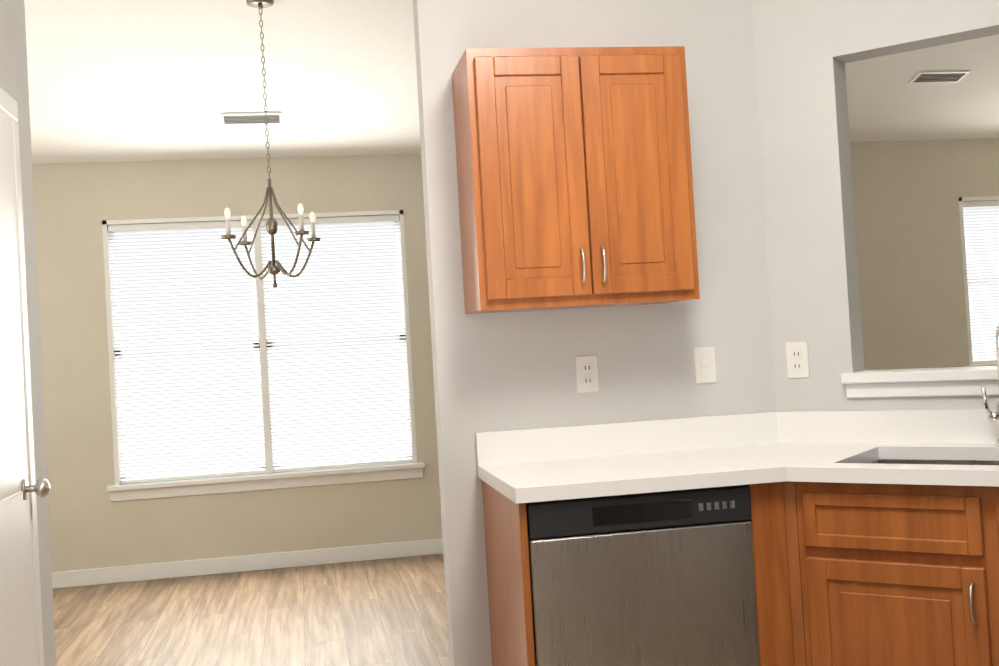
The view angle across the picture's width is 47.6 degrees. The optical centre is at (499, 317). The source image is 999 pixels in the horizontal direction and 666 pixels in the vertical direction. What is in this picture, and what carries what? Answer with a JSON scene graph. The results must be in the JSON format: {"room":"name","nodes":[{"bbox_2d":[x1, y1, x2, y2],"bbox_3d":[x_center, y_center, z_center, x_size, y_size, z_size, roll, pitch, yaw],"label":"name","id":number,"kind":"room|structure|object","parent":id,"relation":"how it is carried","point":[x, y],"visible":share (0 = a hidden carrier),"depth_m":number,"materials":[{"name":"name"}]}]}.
{"room":"kitchen","nodes":[
{"label":"kitchen","id":0,"kind":"room"},
{"bbox_2d":[0,0,55,665],"bbox_3d":[-1.766,-0.267,3.045,0.768,3.450,0.980,-3,-1,-10],"label":"wall","id":1,"kind":"structure","parent":0,"point":[13,70],"depth_m":3.41,"materials":[{"name":"beige paint"}]},
{"bbox_2d":[0,87,49,665],"bbox_3d":[-1.281,0.385,2.952,0.080,2.090,0.830,-3,-1,-10],"label":"door","id":2,"kind":"structure","parent":1,"relation":"in","point":[21,635],"depth_m":3.18,"materials":[{"name":"white wood"}]},
{"bbox_2d":[53,554,449,665],"bbox_3d":[0.898,1.334,2.796,8.530,0.060,9.200,-3,-1,-10],"label":"floor","id":3,"kind":"structure","parent":0,"point":[387,612],"depth_m":5.58,"materials":[{"name":"brown wood"}]},
{"bbox_2d":[526,485,760,665],"bbox_3d":[0.347,0.908,3.248,0.610,0.872,0.584,-3,-1,-10],"label":"dishwasher","id":4,"kind":"object","parent":3,"relation":"on","point":[665,578],"visible":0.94,"depth_m":2.97,"materials":[{"name":"silver metal"}]},
{"bbox_2d":[746,481,813,665],"bbox_3d":[0.962,0.874,3.346,0.438,0.876,0.666,-3,-1,-10],"label":"base cabinet","id":5,"kind":"object","parent":3,"relation":"on","point":[785,613],"depth_m":3.05,"materials":[{"name":"brown wood"}]},
{"bbox_2d":[806,482,998,665],"bbox_3d":[1.227,0.846,2.773,0.690,0.876,0.690,-3,-1,-10],"label":"base cabinet","id":6,"kind":"object","parent":3,"relation":"on","point":[858,574],"depth_m":2.89,"materials":[{"name":"brown wood"}]},
{"bbox_2d":[475,409,998,503],"bbox_3d":[1.366,0.429,2.751,2.555,0.338,2.006,-3,-1,-10],"label":"countertop","id":7,"kind":"structure","parent":6,"relation":"on","point":[956,447],"depth_m":3.37,"materials":[{"name":"stone"}]},
{"bbox_2d":[980,323,998,445],"bbox_3d":[1.436,0.165,3.138,0.130,0.396,0.250,-3,-1,-10],"label":"faucet","id":8,"kind":"object","parent":7,"relation":"on","point":[993,416],"visible":1,"depth_m":3.22,"materials":[{"name":"silver metal"}]},
{"bbox_2d":[24,0,998,163],"bbox_3d":[0.731,-1.595,2.860,8.410,0.930,9.080,-3,-1,-10],"label":"ceiling","id":9,"kind":"structure","parent":0,"point":[129,80],"depth_m":6.10,"materials":[{"name":"paint"}]},
{"bbox_2d":[220,112,282,125],"bbox_3d":[-1.398,-1.121,6.388,0.340,0.042,0.138,-3,-1,-10],"label":"ceiling vent","id":10,"kind":"object","parent":9,"relation":"in","point":[257,118],"visible":0.98,"depth_m":6.37,"materials":[{"name":"white metal"}]},
{"bbox_2d":[221,0,320,287],"bbox_3d":[-1.066,-0.803,5.198,0.393,1.339,0.391,-3,-1,0],"label":"pendant chandelier","id":11,"kind":"object","parent":9,"relation":"hanging from","point":[273,268],"visible":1,"depth_m":5.18,"materials":[{"name":"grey metal"}]},
{"bbox_2d":[909,71,969,83],"bbox_3d":[2.621,-1.432,6.747,0.320,0.043,0.138,-3,-1,-10],"label":"ceiling vent","id":12,"kind":"object","parent":9,"relation":"in","point":[923,77],"visible":0.98,"depth_m":6.74,"materials":[{"name":"white metal"}]},
{"bbox_2d":[32,138,998,571],"bbox_3d":[0.018,-0.277,7.224,8.370,3.450,0.120,-3,-1,-10],"label":"wall","id":13,"kind":"structure","parent":0,"point":[908,242],"depth_m":6.91,"materials":[{"name":"beige paint"}]},
{"bbox_2d":[52,538,442,588],"bbox_3d":[0.125,1.395,7.121,8.130,0.095,0.012,-3,-1,-10],"label":"baseboard","id":14,"kind":"structure","parent":13,"relation":"attached to","point":[129,573],"depth_m":6.82,"materials":[{"name":"white wood"}]},
{"bbox_2d":[102,210,424,501],"bbox_3d":[-1.443,0.210,6.921,1.880,1.670,0.177,-3,-1,-10],"label":"window","id":15,"kind":"structure","parent":13,"relation":"in","point":[228,374],"depth_m":6.94,"materials":[{"name":"white"}]},
{"bbox_2d":[959,196,998,366],"bbox_3d":[3.545,-0.220,7.822,0.850,1.240,0.177,-3,-1,-10],"label":"living room window","id":16,"kind":"structure","parent":13,"relation":"in","point":[979,220],"depth_m":7.80,"materials":[{"name":"white"}]},
{"bbox_2d":[413,0,775,665],"bbox_3d":[0.334,-0.373,3.675,1.150,3.450,0.120,-3,-1,-10],"label":"wall","id":17,"kind":"structure","parent":0,"point":[503,371],"depth_m":3.60,"materials":[{"name":"beige paint"}]},
{"bbox_2d":[452,46,699,313],"bbox_3d":[0.225,-0.407,3.409,0.655,0.750,0.364,-3,-1,-10],"label":"upper cabinet","id":18,"kind":"object","parent":17,"relation":"attached to","point":[574,177],"visible":1,"depth_m":3.27,"materials":[{"name":"brown wood"}]},
{"bbox_2d":[575,355,598,392],"bbox_3d":[0.278,0.179,3.581,0.072,0.116,0.009,-3,-1,-10],"label":"electrical outlet","id":19,"kind":"object","parent":17,"relation":"attached to","point":[587,378],"visible":1,"depth_m":3.58,"materials":[{"name":"white plastic"}]},
{"bbox_2d":[693,347,716,383],"bbox_3d":[0.664,0.154,3.649,0.072,0.116,0.013,-3,-1,-10],"label":"light switch","id":20,"kind":"object","parent":17,"relation":"attached to","point":[705,364],"visible":1,"depth_m":3.65,"materials":[{"name":"white plastic"}]},
{"bbox_2d":[750,0,998,411],"bbox_3d":[1.870,-0.473,3.079,2.380,3.450,0.120,-4,-2,35],"label":"wall","id":21,"kind":"structure","parent":0,"point":[804,51],"depth_m":3.61,"materials":[{"name":"beige paint"}]},
{"bbox_2d":[785,341,808,377],"bbox_3d":[0.958,0.137,3.644,0.072,0.116,0.009,-4,-2,35],"label":"outlet","id":22,"kind":"object","parent":21,"relation":"attached to","point":[797,359],"visible":1,"depth_m":3.64,"materials":[{"name":"white plastic"}]},
{"bbox_2d":[840,366,998,397],"bbox_3d":[1.512,0.184,3.330,0.970,0.079,0.175,-4,-2,35],"label":"sill","id":23,"kind":"structure","parent":21,"relation":"attached to","point":[948,381],"depth_m":3.41,"materials":[{"name":"white wood"}]}
]}

